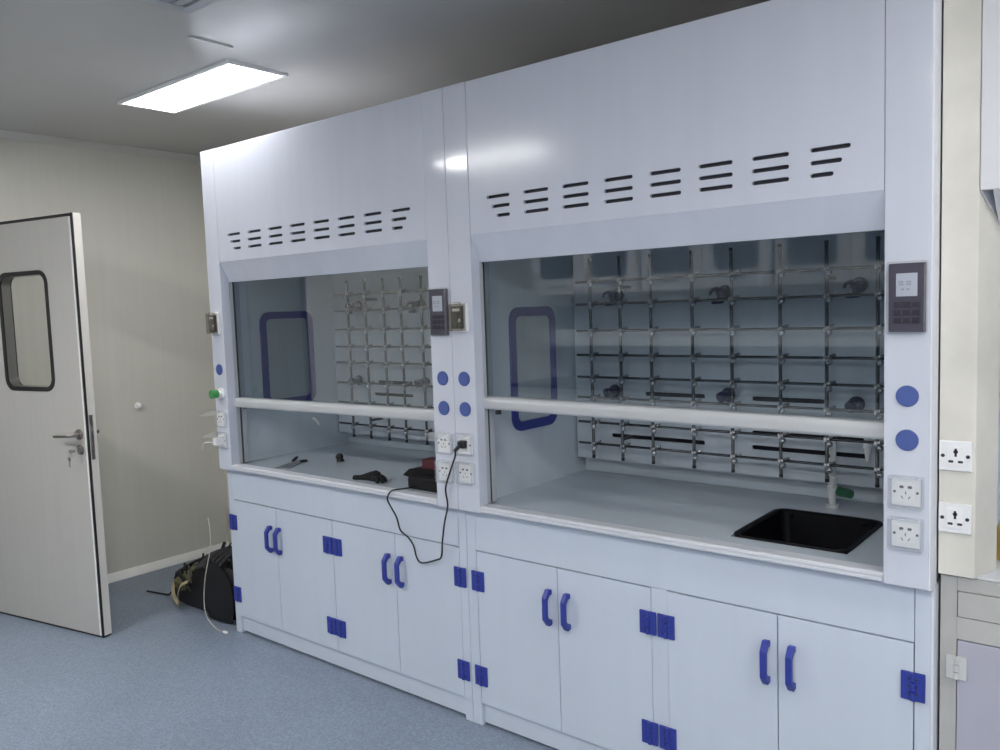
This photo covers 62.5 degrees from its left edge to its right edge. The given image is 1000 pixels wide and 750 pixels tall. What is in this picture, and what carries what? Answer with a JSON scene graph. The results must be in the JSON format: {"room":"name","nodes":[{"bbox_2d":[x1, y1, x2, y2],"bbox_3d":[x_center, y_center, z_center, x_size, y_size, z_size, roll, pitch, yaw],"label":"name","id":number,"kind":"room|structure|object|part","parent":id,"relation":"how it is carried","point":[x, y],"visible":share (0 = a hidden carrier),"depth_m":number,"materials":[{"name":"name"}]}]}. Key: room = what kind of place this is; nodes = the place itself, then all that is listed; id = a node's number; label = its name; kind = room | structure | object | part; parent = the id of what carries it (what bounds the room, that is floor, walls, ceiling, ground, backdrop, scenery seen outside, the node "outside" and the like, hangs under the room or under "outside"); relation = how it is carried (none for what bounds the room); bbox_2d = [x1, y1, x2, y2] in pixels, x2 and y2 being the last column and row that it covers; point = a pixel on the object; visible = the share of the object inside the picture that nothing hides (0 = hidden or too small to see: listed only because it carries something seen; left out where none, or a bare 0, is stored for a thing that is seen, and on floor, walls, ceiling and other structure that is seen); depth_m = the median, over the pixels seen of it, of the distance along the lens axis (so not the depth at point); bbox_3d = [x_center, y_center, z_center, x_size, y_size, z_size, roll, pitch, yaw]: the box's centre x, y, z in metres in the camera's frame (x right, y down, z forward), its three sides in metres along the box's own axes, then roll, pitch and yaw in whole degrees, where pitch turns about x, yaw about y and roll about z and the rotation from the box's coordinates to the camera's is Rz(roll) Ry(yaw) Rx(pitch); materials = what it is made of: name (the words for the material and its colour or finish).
{"room":"chemistry laboratory","nodes":[
{"label":"chemistry laboratory","id":0,"kind":"room"},
{"bbox_2d":[0,138,227,573],"bbox_3d":[-3.474,0.089,3.596,0.060,2.609,5.066,2,6,39],"label":"wall","id":1,"kind":"structure","parent":0,"point":[143,225],"depth_m":5.08,"materials":[{"name":"white paint"}]},
{"bbox_2d":[0,212,111,637],"bbox_3d":[-2.383,0.262,4.202,0.881,2.088,0.184,0,5,24],"label":"door","id":2,"kind":"structure","parent":1,"relation":"in","point":[53,564],"depth_m":4.14,"materials":[{"name":"metal"}]},
{"bbox_3d":[-2.111,0.293,4.021,0.147,0.052,0.064,1,5,28],"label":"lever handle","id":3,"kind":"part","parent":2,"relation":"part of","materials":[{"name":"metal"}]},
{"bbox_2d":[68,449,78,466],"bbox_3d":[-2.075,0.404,4.007,0.041,0.088,0.048,2,6,39],"label":"bunch","id":4,"kind":"object","parent":2,"relation":"hanging from","point":[72,450],"visible":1,"depth_m":4.00,"materials":[{"name":"silver metal"}]},
{"bbox_3d":[-1.992,0.304,4.021,0.004,0.220,0.020,1,5,28],"label":"latch plate","id":5,"kind":"part","parent":2,"relation":"part of","materials":[{"name":"metal"}]},
{"bbox_2d":[0,130,200,162],"bbox_3d":[-3.482,-1.191,3.461,0.035,0.036,4.946,2,6,39],"label":"trim","id":6,"kind":"structure","parent":1,"relation":"attached to","point":[6,134],"depth_m":4.81,"materials":[{"name":"metal"}]},
{"bbox_2d":[134,402,142,409],"bbox_3d":[-2.221,0.191,5.069,0.034,0.048,0.048,2,6,39],"label":"bumper cover","id":7,"kind":"object","parent":1,"relation":"attached to","point":[138,405],"visible":1,"depth_m":5.06,"materials":[{"name":"white plastic"}]},
{"bbox_2d":[107,542,228,583],"bbox_3d":[-3.396,1.366,3.673,0.030,0.048,4.946,2,6,39],"label":"baseboard","id":8,"kind":"structure","parent":1,"relation":"attached to","point":[138,570],"depth_m":5.20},
{"bbox_2d":[0,558,557,749],"bbox_3d":[-1.545,1.475,2.172,7.800,0.050,5.066,2,6,39],"label":"floor","id":9,"kind":"structure","parent":0,"point":[164,677],"depth_m":3.44,"materials":[{"name":"plastic"}]},
{"bbox_2d":[147,590,170,594],"bbox_3d":[-1.939,1.228,4.707,0.223,0.053,0.016,0,5,27],"label":"loose cable","id":10,"kind":"object","parent":9,"relation":"on","point":[147,590],"visible":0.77,"depth_m":4.71,"materials":[{"name":"black rubber"}]},
{"bbox_2d":[171,542,235,623],"bbox_3d":[-1.510,1.067,4.482,0.707,0.376,0.416,2,6,39],"label":"tool bag","id":11,"kind":"object","parent":9,"relation":"on","point":[187,585],"visible":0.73,"depth_m":4.29,"materials":[{"name":"black fabric"}]},
{"bbox_3d":[-1.600,1.034,4.461,0.564,0.301,0.093,0,5,26],"label":"carry handle","id":12,"kind":"part","parent":11,"relation":"part of","materials":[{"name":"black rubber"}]},
{"bbox_2d":[204,518,227,633],"bbox_3d":[-1.432,0.994,4.096,0.151,0.585,0.030,1,5,31],"label":"wire","id":13,"kind":"object","parent":9,"relation":"on","point":[223,631],"visible":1,"depth_m":4.11,"materials":[{"name":"white plastic"}]},
{"bbox_2d":[227,470,473,721],"bbox_3d":[-0.495,0.857,3.873,1.568,0.830,0.800,2,6,39],"label":"base cabinet","id":14,"kind":"object","parent":9,"relation":"on","point":[329,574],"visible":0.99,"depth_m":3.49,"materials":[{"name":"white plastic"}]},
{"bbox_3d":[-1.159,0.906,3.962,0.340,0.584,0.018,2,6,39],"label":"door","id":15,"kind":"part","parent":14,"relation":"part of","materials":[{"name":"white plastic"}]},
{"bbox_3d":[-1.081,0.769,3.849,0.019,0.129,0.038,2,6,39],"label":"handle","id":16,"kind":"part","parent":14,"relation":"part of","materials":[{"name":"blue plastic"}]},
{"bbox_3d":[-1.029,0.770,3.807,0.019,0.129,0.038,2,6,39],"label":"handle","id":17,"kind":"part","parent":14,"relation":"part of","materials":[{"name":"blue plastic"}]},
{"bbox_3d":[-0.870,0.916,3.726,0.400,0.584,0.018,2,6,39],"label":"door","id":18,"kind":"part","parent":14,"relation":"part of","materials":[{"name":"white plastic"}]},
{"bbox_2d":[200,88,458,508],"bbox_3d":[-0.565,-0.310,3.741,1.568,1.519,0.893,2,6,39],"label":"fume hood","id":19,"kind":"object","parent":14,"relation":"on","point":[294,215],"depth_m":3.74,"materials":[{"name":"white metal"}]},
{"bbox_2d":[202,437,222,448],"bbox_3d":[-1.385,0.331,3.959,0.105,0.056,0.046,-2,5,-4],"label":"charger","id":20,"kind":"object","parent":19,"relation":"attached to","point":[218,441],"visible":1,"depth_m":3.95,"materials":[{"name":"plastic"}]},
{"bbox_2d":[209,388,224,398],"bbox_3d":[-1.357,0.091,3.939,0.056,0.056,0.055,2,6,39],"label":"valve","id":21,"kind":"object","parent":19,"relation":"attached to","point":[219,393],"visible":1,"depth_m":3.93,"materials":[{"name":"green plastic"}]},
{"bbox_3d":[-1.365,0.092,3.935,0.041,0.043,0.036,3,7,44],"label":"knob","id":22,"kind":"part","parent":21,"relation":"part of","materials":[{"name":"green plastic"}]},
{"bbox_3d":[-1.341,-0.300,3.948,0.105,1.519,0.046,2,6,39],"label":"post","id":23,"kind":"part","parent":19,"relation":"part of","materials":[{"name":"white metal"}]},
{"bbox_2d":[215,410,225,427],"bbox_3d":[-1.369,0.214,3.938,0.082,0.086,0.093,2,6,39],"label":"power socket","id":24,"kind":"object","parent":19,"relation":"attached to","point":[221,414],"depth_m":3.96,"materials":[{"name":"white plastic"}]},
{"bbox_2d":[218,433,227,449],"bbox_3d":[-1.365,0.318,3.946,0.082,0.086,0.093,2,6,39],"label":"power socket","id":25,"kind":"object","parent":19,"relation":"attached to","point":[223,435],"depth_m":3.96,"materials":[{"name":"white plastic"}]},
{"bbox_3d":[-0.997,0.430,3.943,0.081,0.003,0.163,-1,5,16],"label":"blade","id":26,"kind":"part","parent":19,"relation":"part of","materials":[{"name":"silver metal"}]},
{"bbox_3d":[-0.995,0.419,3.963,0.086,0.021,0.206,-1,5,15],"label":"scraper blade","id":27,"kind":"part","parent":19,"relation":"part of","materials":[{"name":"metal"}]},
{"bbox_3d":[-1.108,-0.329,4.272,0.055,1.507,0.754,2,6,39],"label":"panel","id":28,"kind":"part","parent":19,"relation":"part of","materials":[{"name":"white plastic"}]},
{"bbox_3d":[-0.735,0.143,3.550,1.366,0.056,0.048,2,6,39],"label":"sash rail","id":29,"kind":"part","parent":19,"relation":"part of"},
{"bbox_2d":[242,442,436,494],"bbox_3d":[-0.504,0.431,3.846,1.458,0.016,0.720,2,6,39],"label":"countertop","id":30,"kind":"structure","parent":19,"relation":"on","point":[359,459],"depth_m":3.98,"materials":[{"name":"ceramic"}]},
{"bbox_3d":[-0.772,0.399,3.994,0.058,0.040,0.043,2,6,39],"label":"black knob","id":31,"kind":"part","parent":19,"relation":"part of","materials":[{"name":"black plastic"}]},
{"bbox_2d":[352,470,386,483],"bbox_3d":[-0.549,0.429,3.508,0.183,0.043,0.075,2,6,39],"label":"glove","id":32,"kind":"object","parent":19,"relation":"on","point":[376,476],"visible":1,"depth_m":3.49,"materials":[{"name":"black rubber"}]},
{"bbox_2d":[333,275,434,444],"bbox_3d":[-0.358,-0.071,3.975,1.294,0.813,0.110,2,6,39],"label":"rack","id":33,"kind":"object","parent":19,"relation":"attached to","point":[421,290],"visible":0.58,"depth_m":4.11,"materials":[{"name":"silver metal"}]},
{"bbox_3d":[-0.778,-0.082,4.283,0.012,0.801,0.012,2,6,39],"label":"upright rod","id":34,"kind":"part","parent":33,"relation":"part of","materials":[{"name":"silver metal"}]},
{"bbox_3d":[-0.674,-0.079,4.199,0.012,0.801,0.012,2,6,39],"label":"upright rod","id":35,"kind":"part","parent":33,"relation":"part of","materials":[{"name":"silver metal"}]},
{"bbox_3d":[-0.377,-0.403,3.938,1.294,0.010,0.010,2,6,39],"label":"cross rod","id":36,"kind":"part","parent":33,"relation":"part of","materials":[{"name":"silver metal"}]},
{"bbox_3d":[-0.374,-0.321,3.945,1.294,0.010,0.010,2,6,39],"label":"cross rod","id":37,"kind":"part","parent":33,"relation":"part of","materials":[{"name":"silver metal"}]},
{"bbox_3d":[-0.371,-0.224,3.953,1.294,0.010,0.010,2,6,39],"label":"cross rod","id":38,"kind":"part","parent":33,"relation":"part of","materials":[{"name":"silver metal"}]},
{"bbox_3d":[-0.368,-0.135,3.960,1.294,0.010,0.010,2,6,39],"label":"cross rod","id":39,"kind":"part","parent":33,"relation":"part of","materials":[{"name":"silver metal"}]},
{"bbox_3d":[-0.365,-0.052,3.967,1.294,0.010,0.010,2,6,39],"label":"cross rod","id":40,"kind":"part","parent":33,"relation":"part of","materials":[{"name":"silver metal"}]},
{"bbox_3d":[-0.361,0.054,3.976,1.294,0.010,0.010,2,6,39],"label":"cross rod","id":41,"kind":"part","parent":33,"relation":"part of","materials":[{"name":"silver metal"}]},
{"bbox_3d":[-0.569,-0.075,4.113,0.012,0.801,0.012,2,6,39],"label":"upright rod","id":42,"kind":"part","parent":33,"relation":"part of","materials":[{"name":"silver metal"}]},
{"bbox_3d":[-0.358,0.157,3.984,1.294,0.010,0.010,2,6,39],"label":"cross rod","id":43,"kind":"part","parent":33,"relation":"part of","materials":[{"name":"silver metal"}]},
{"bbox_3d":[-0.354,0.271,3.994,1.294,0.010,0.010,2,6,39],"label":"cross rod","id":44,"kind":"part","parent":33,"relation":"part of","materials":[{"name":"silver metal"}]},
{"bbox_3d":[-0.474,-0.072,4.036,0.012,0.801,0.012,2,6,39],"label":"upright rod","id":45,"kind":"part","parent":33,"relation":"part of","materials":[{"name":"silver metal"}]},
{"bbox_3d":[-0.365,-0.069,3.947,0.012,0.801,0.012,2,6,39],"label":"upright rod","id":46,"kind":"part","parent":33,"relation":"part of","materials":[{"name":"silver metal"}]},
{"bbox_3d":[-0.293,-0.351,4.073,1.458,1.487,0.030,2,6,39],"label":"panel","id":47,"kind":"part","parent":19,"relation":"part of","materials":[{"name":"white plastic"}]},
{"bbox_2d":[403,457,436,491],"bbox_3d":[-0.287,0.397,3.325,0.300,0.122,0.105,2,6,39],"label":"tool case","id":48,"kind":"object","parent":19,"relation":"on","point":[424,477],"visible":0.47,"depth_m":3.29,"materials":[{"name":"black plastic"}]},
{"bbox_3d":[-0.222,-0.229,3.002,0.084,0.169,0.014,2,6,39],"label":"control panel","id":49,"kind":"part","parent":19,"relation":"part of","materials":[{"name":"grey plastic"}]},
{"bbox_3d":[-0.206,-0.263,3.024,0.105,1.519,0.046,2,6,39],"label":"post","id":50,"kind":"part","parent":19,"relation":"part of","materials":[{"name":"white metal"}]},
{"bbox_2d":[436,460,452,481],"bbox_3d":[-0.206,0.357,3.046,0.080,0.084,0.026,2,6,39],"label":"power socket","id":51,"kind":"object","parent":19,"relation":"attached to","point":[442,466],"depth_m":3.05,"materials":[{"name":"white plastic"}]},
{"bbox_2d":[437,433,451,452],"bbox_3d":[-0.231,0.254,3.011,0.082,0.086,0.093,2,6,39],"label":"power socket","id":52,"kind":"object","parent":19,"relation":"attached to","point":[444,445],"depth_m":3.04,"materials":[{"name":"white plastic"}]},
{"bbox_3d":[-0.562,0.926,3.476,0.388,0.584,0.018,2,6,39],"label":"door","id":53,"kind":"part","parent":14,"relation":"part of","materials":[{"name":"white plastic"}]},
{"bbox_3d":[-0.461,0.789,3.344,0.019,0.129,0.038,2,6,39],"label":"handle","id":54,"kind":"part","parent":14,"relation":"part of","materials":[{"name":"blue plastic"}]},
{"bbox_3d":[-0.404,0.791,3.297,0.019,0.129,0.038,2,6,39],"label":"handle","id":55,"kind":"part","parent":14,"relation":"part of","materials":[{"name":"blue plastic"}]},
{"bbox_3d":[-0.274,0.935,3.242,0.348,0.584,0.018,2,6,39],"label":"door","id":56,"kind":"part","parent":14,"relation":"part of","materials":[{"name":"white plastic"}]},
{"bbox_2d":[466,511,940,749],"bbox_3d":[0.725,0.897,2.880,1.576,0.830,0.800,2,6,39],"label":"base cabinet","id":57,"kind":"object","parent":9,"relation":"on","point":[581,639],"visible":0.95,"depth_m":2.53,"materials":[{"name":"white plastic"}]},
{"bbox_3d":[0.069,0.947,2.962,0.361,0.584,0.018,2,6,39],"label":"door","id":58,"kind":"part","parent":57,"relation":"part of","materials":[{"name":"white plastic"}]},
{"bbox_3d":[0.162,0.802,2.836,0.019,0.129,0.038,2,6,39],"label":"handle","id":59,"kind":"part","parent":57,"relation":"part of","materials":[{"name":"blue plastic"}]},
{"bbox_3d":[0.222,0.804,2.788,0.019,0.129,0.038,2,6,39],"label":"handle","id":60,"kind":"part","parent":57,"relation":"part of","materials":[{"name":"blue plastic"}]},
{"bbox_3d":[0.350,0.956,2.734,0.358,0.584,0.018,2,6,39],"label":"door","id":61,"kind":"part","parent":57,"relation":"part of","materials":[{"name":"white plastic"}]},
{"bbox_2d":[440,0,943,590],"bbox_3d":[0.655,-0.270,2.748,1.576,1.519,0.893,2,6,39],"label":"fume hood","id":62,"kind":"object","parent":57,"relation":"on","point":[798,125],"visible":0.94,"depth_m":2.65,"materials":[{"name":"white metal"}]},
{"bbox_2d":[387,440,466,563],"bbox_3d":[-0.255,0.483,3.143,0.435,0.513,0.115,3,7,44],"label":"power cord","id":63,"kind":"object","parent":62,"relation":"attached to","point":[462,444],"visible":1,"depth_m":3.09,"materials":[{"name":"black rubber"}]},
{"bbox_2d":[440,434,472,455],"bbox_3d":[-0.152,0.254,2.947,0.082,0.086,0.093,2,6,39],"label":"power socket","id":64,"kind":"object","parent":62,"relation":"attached to","point":[468,451],"depth_m":2.97,"materials":[{"name":"white plastic"}]},
{"bbox_3d":[-0.123,-0.261,2.957,0.105,1.519,0.046,2,6,39],"label":"post","id":65,"kind":"part","parent":62,"relation":"part of","materials":[{"name":"white metal"}]},
{"bbox_2d":[459,462,473,485],"bbox_3d":[-0.127,0.356,2.981,0.080,0.084,0.026,2,6,39],"label":"power socket","id":66,"kind":"object","parent":62,"relation":"attached to","point":[466,469],"depth_m":2.98,"materials":[{"name":"white plastic"}]},
{"bbox_3d":[0.110,-0.289,3.282,0.055,1.507,0.754,2,6,39],"label":"panel","id":67,"kind":"part","parent":62,"relation":"part of","materials":[{"name":"white plastic"}]},
{"bbox_3d":[0.480,0.121,2.554,1.366,0.057,0.048,2,6,39],"label":"sash rail","id":68,"kind":"part","parent":62,"relation":"part of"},
{"bbox_2d":[488,470,883,566],"bbox_3d":[0.714,0.471,2.855,1.458,0.016,0.720,2,6,39],"label":"countertop","id":69,"kind":"structure","parent":62,"relation":"on","point":[709,511],"depth_m":2.90,"materials":[{"name":"ceramic"}]},
{"bbox_2d":[575,236,884,487],"bbox_3d":[0.844,-0.052,2.994,1.332,0.812,0.110,2,6,39],"label":"rack","id":70,"kind":"object","parent":62,"relation":"attached to","point":[879,267],"visible":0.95,"depth_m":2.95,"materials":[{"name":"silver metal"}]},
{"bbox_3d":[0.372,-0.065,3.345,0.012,0.800,0.012,2,6,39],"label":"upright rod","id":71,"kind":"part","parent":70,"relation":"part of","materials":[{"name":"silver metal"}]},
{"bbox_3d":[0.478,-0.062,3.258,0.012,0.800,0.012,2,6,39],"label":"upright rod","id":72,"kind":"part","parent":70,"relation":"part of","materials":[{"name":"silver metal"}]},
{"bbox_3d":[0.584,-0.058,3.172,0.012,0.800,0.012,2,6,39],"label":"upright rod","id":73,"kind":"part","parent":70,"relation":"part of","materials":[{"name":"silver metal"}]},
{"bbox_3d":[0.717,-0.054,3.064,0.012,0.800,0.012,2,6,39],"label":"upright rod","id":74,"kind":"part","parent":70,"relation":"part of","materials":[{"name":"silver metal"}]},
{"bbox_3d":[0.832,-0.165,2.976,1.332,0.010,0.010,2,6,39],"label":"cross rod","id":75,"kind":"part","parent":70,"relation":"part of","materials":[{"name":"silver metal"}]},
{"bbox_3d":[0.829,-0.273,2.967,1.332,0.010,0.010,2,6,39],"label":"cross rod","id":76,"kind":"part","parent":70,"relation":"part of","materials":[{"name":"silver metal"}]},
{"bbox_3d":[0.826,-0.362,2.959,1.332,0.010,0.010,2,6,39],"label":"cross rod","id":77,"kind":"part","parent":70,"relation":"part of","materials":[{"name":"silver metal"}]},
{"bbox_3d":[0.839,0.023,2.991,1.332,0.010,0.010,2,6,39],"label":"cross rod","id":78,"kind":"part","parent":70,"relation":"part of","materials":[{"name":"silver metal"}]},
{"bbox_3d":[0.836,-0.066,2.984,1.332,0.010,0.010,2,6,39],"label":"cross rod","id":79,"kind":"part","parent":70,"relation":"part of","materials":[{"name":"silver metal"}]},
{"bbox_3d":[0.845,0.209,3.006,1.332,0.010,0.010,2,6,39],"label":"cross rod","id":80,"kind":"part","parent":70,"relation":"part of","materials":[{"name":"silver metal"}]},
{"bbox_3d":[0.842,0.107,2.998,1.332,0.010,0.010,2,6,39],"label":"cross rod","id":81,"kind":"part","parent":70,"relation":"part of","materials":[{"name":"silver metal"}]},
{"bbox_3d":[0.848,0.296,3.014,1.332,0.010,0.010,2,6,39],"label":"cross rod","id":82,"kind":"part","parent":70,"relation":"part of","materials":[{"name":"silver metal"}]},
{"bbox_3d":[0.836,-0.050,2.967,0.012,0.800,0.012,2,6,39],"label":"upright rod","id":83,"kind":"part","parent":70,"relation":"part of","materials":[{"name":"silver metal"}]},
{"bbox_3d":[0.972,-0.045,2.856,0.012,0.800,0.012,2,6,39],"label":"upright rod","id":84,"kind":"part","parent":70,"relation":"part of","materials":[{"name":"silver metal"}]},
{"bbox_3d":[1.094,-0.041,2.757,0.012,0.800,0.012,2,6,39],"label":"upright rod","id":85,"kind":"part","parent":70,"relation":"part of","materials":[{"name":"silver metal"}]},
{"bbox_3d":[1.218,-0.037,2.656,0.012,0.800,0.012,2,6,39],"label":"upright rod","id":86,"kind":"part","parent":70,"relation":"part of","materials":[{"name":"silver metal"}]},
{"bbox_3d":[0.924,-0.311,3.083,1.458,1.487,0.030,2,6,39],"label":"panel","id":87,"kind":"part","parent":62,"relation":"part of","materials":[{"name":"white plastic"}]},
{"bbox_2d":[734,508,882,553],"bbox_3d":[0.964,0.602,2.567,0.349,0.258,0.402,2,6,39],"label":"sink","id":88,"kind":"object","parent":62,"relation":"in","point":[835,533],"visible":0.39,"depth_m":2.69,"materials":[{"name":"black plastic"}]},
{"bbox_2d":[825,438,871,508],"bbox_3d":[1.163,0.300,2.757,0.150,0.308,0.069,2,6,39],"label":"tap","id":89,"kind":"object","parent":62,"relation":"on","point":[833,490],"visible":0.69,"depth_m":2.79,"materials":[{"name":"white plastic"}]},
{"bbox_3d":[1.156,0.395,2.761,0.034,0.034,0.054,-4,5,-24],"label":"valve handle","id":90,"kind":"part","parent":89,"relation":"part of","materials":[{"name":"green plastic"}]},
{"bbox_3d":[1.172,0.216,2.756,0.140,0.140,0.029,2,6,39],"label":"spout","id":91,"kind":"part","parent":89,"relation":"part of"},
{"bbox_2d":[888,475,920,508],"bbox_3d":[1.008,0.291,2.046,0.080,0.084,0.026,2,6,39],"label":"power socket","id":92,"kind":"object","parent":62,"relation":"attached to","point":[904,491],"depth_m":2.05,"materials":[{"name":"white plastic"}]},
{"bbox_2d":[892,518,920,548],"bbox_3d":[1.011,0.397,2.055,0.080,0.084,0.026,2,6,39],"label":"power socket","id":93,"kind":"object","parent":62,"relation":"attached to","point":[906,532],"depth_m":2.06,"materials":[{"name":"white plastic"}]},
{"bbox_3d":[0.995,-0.189,2.011,0.084,0.169,0.014,2,6,39],"label":"control panel","id":94,"kind":"part","parent":62,"relation":"part of","materials":[{"name":"grey plastic"}]},
{"bbox_3d":[1.011,-0.223,2.033,0.105,1.519,0.046,2,6,39],"label":"post","id":95,"kind":"part","parent":62,"relation":"part of","materials":[{"name":"white metal"}]},
{"bbox_3d":[1.058,-0.223,2.002,0.007,1.519,0.055,2,6,39],"label":"edge trim","id":96,"kind":"part","parent":62,"relation":"part of","materials":[{"name":"white metal"}]},
{"bbox_3d":[1.283,-0.251,2.326,0.055,1.507,0.754,2,6,39],"label":"panel","id":97,"kind":"part","parent":62,"relation":"part of","materials":[{"name":"white metal"}]},
{"bbox_3d":[0.667,0.966,2.475,0.345,0.584,0.018,2,6,39],"label":"door","id":98,"kind":"part","parent":57,"relation":"part of","materials":[{"name":"white plastic"}]},
{"bbox_3d":[0.757,0.822,2.352,0.019,0.129,0.038,2,6,39],"label":"handle","id":99,"kind":"part","parent":57,"relation":"part of","materials":[{"name":"blue plastic"}]},
{"bbox_3d":[0.814,0.824,2.306,0.019,0.129,0.038,2,6,39],"label":"handle","id":100,"kind":"part","parent":57,"relation":"part of","materials":[{"name":"blue plastic"}]},
{"bbox_3d":[0.940,0.975,2.253,0.352,0.584,0.018,2,6,39],"label":"door","id":101,"kind":"part","parent":57,"relation":"part of","materials":[{"name":"white plastic"}]},
{"bbox_3d":[1.121,0.945,2.127,0.007,0.830,0.050,2,6,39],"label":"edge trim","id":102,"kind":"part","parent":57,"relation":"part of","materials":[{"name":"white plastic"}]},
{"bbox_2d":[939,574,999,749],"bbox_3d":[1.969,0.921,1.911,1.567,0.855,0.750,2,6,39],"label":"base cabinet","id":103,"kind":"object","parent":9,"relation":"on","point":[969,714],"visible":0.91,"depth_m":2.07,"materials":[{"name":"grey metal"}]},
{"bbox_2d":[938,0,999,582],"bbox_3d":[1.924,-0.249,1.810,1.570,1.494,0.763,2,6,39],"label":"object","id":104,"kind":"object","parent":103,"relation":"on","point":[969,431],"visible":1,"depth_m":2.00,"materials":[{"name":"white plastic"}]},
{"bbox_2d":[938,502,971,534],"bbox_3d":[1.127,0.355,2.041,0.073,0.074,0.011,2,6,39],"label":"wall socket","id":105,"kind":"object","parent":104,"relation":"attached to","point":[955,518],"depth_m":2.04,"materials":[{"name":"white plastic"}]},
{"bbox_2d":[939,440,972,471],"bbox_3d":[1.122,0.199,2.028,0.073,0.074,0.011,2,6,39],"label":"wall socket","id":106,"kind":"object","parent":104,"relation":"attached to","point":[954,455],"depth_m":2.02,"materials":[{"name":"white plastic"}]},
{"bbox_2d":[975,559,999,582],"bbox_3d":[1.956,0.491,1.880,1.568,0.006,0.720,2,6,39],"label":"countertop","id":107,"kind":"structure","parent":104,"relation":"on","point":[994,576],"depth_m":2.05,"materials":[{"name":"white"}]},
{"bbox_2d":[996,523,999,559],"bbox_3d":[1.331,0.424,2.164,0.056,0.123,0.056,2,6,39],"label":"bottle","id":108,"kind":"object","parent":104,"relation":"on","point":[998,525],"visible":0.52,"depth_m":2.16,"materials":[{"name":"yellow plastic"}]},
{"bbox_3d":[1.457,0.977,1.878,0.739,0.600,0.018,2,6,39],"label":"door","id":109,"kind":"part","parent":103,"relation":"part of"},
{"bbox_3d":[1.444,0.585,1.845,0.739,0.064,0.018,2,6,39],"label":"drawer","id":110,"kind":"part","parent":103,"relation":"part of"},
{"bbox_2d":[0,0,769,155],"bbox_3d":[-1.636,-1.173,1.953,7.800,0.050,5.066,2,6,39],"label":"ceiling","id":111,"kind":"structure","parent":0,"point":[66,66],"depth_m":3.25,"materials":[{"name":"white paint"}]},
{"bbox_2d":[141,0,217,13],"bbox_3d":[-1.006,-1.198,2.362,0.620,0.012,0.614,2,6,39],"label":"ceiling vent","id":112,"kind":"object","parent":111,"relation":"in","point":[187,6],"visible":1,"depth_m":2.71,"materials":[{"name":"grey metal"}]},
{"bbox_2d":[164,0,193,4],"bbox_3d":[-1.006,-1.200,2.361,0.540,0.008,0.534,2,6,39],"label":"grille","id":113,"kind":"object","parent":112,"relation":"attached to","point":[167,2],"depth_m":2.70,"materials":[{"name":"grey metal"}]},
{"bbox_2d":[117,59,287,113],"bbox_3d":[-1.371,-1.299,3.747,0.930,0.012,0.300,2,6,39],"label":"recessed light","id":114,"kind":"object","parent":111,"relation":"in","point":[225,78],"visible":1,"depth_m":3.70,"materials":[{"name":"white plastic"}]},
{"bbox_2d":[188,36,232,47],"bbox_3d":[-1.094,-1.260,3.117,0.017,0.006,0.180,2,6,39],"label":"trim","id":115,"kind":"structure","parent":111,"relation":"attached to","point":[190,37],"depth_m":3.11,"materials":[{"name":"metal"}]},
{"bbox_2d":[223,443,877,545],"bbox_3d":[0.570,-0.044,3.520,6.300,2.609,0.060,2,6,39],"label":"wall","id":116,"kind":"structure","parent":0,"point":[224,470],"depth_m":5.55,"materials":[{"name":"white paint"}]}
]}

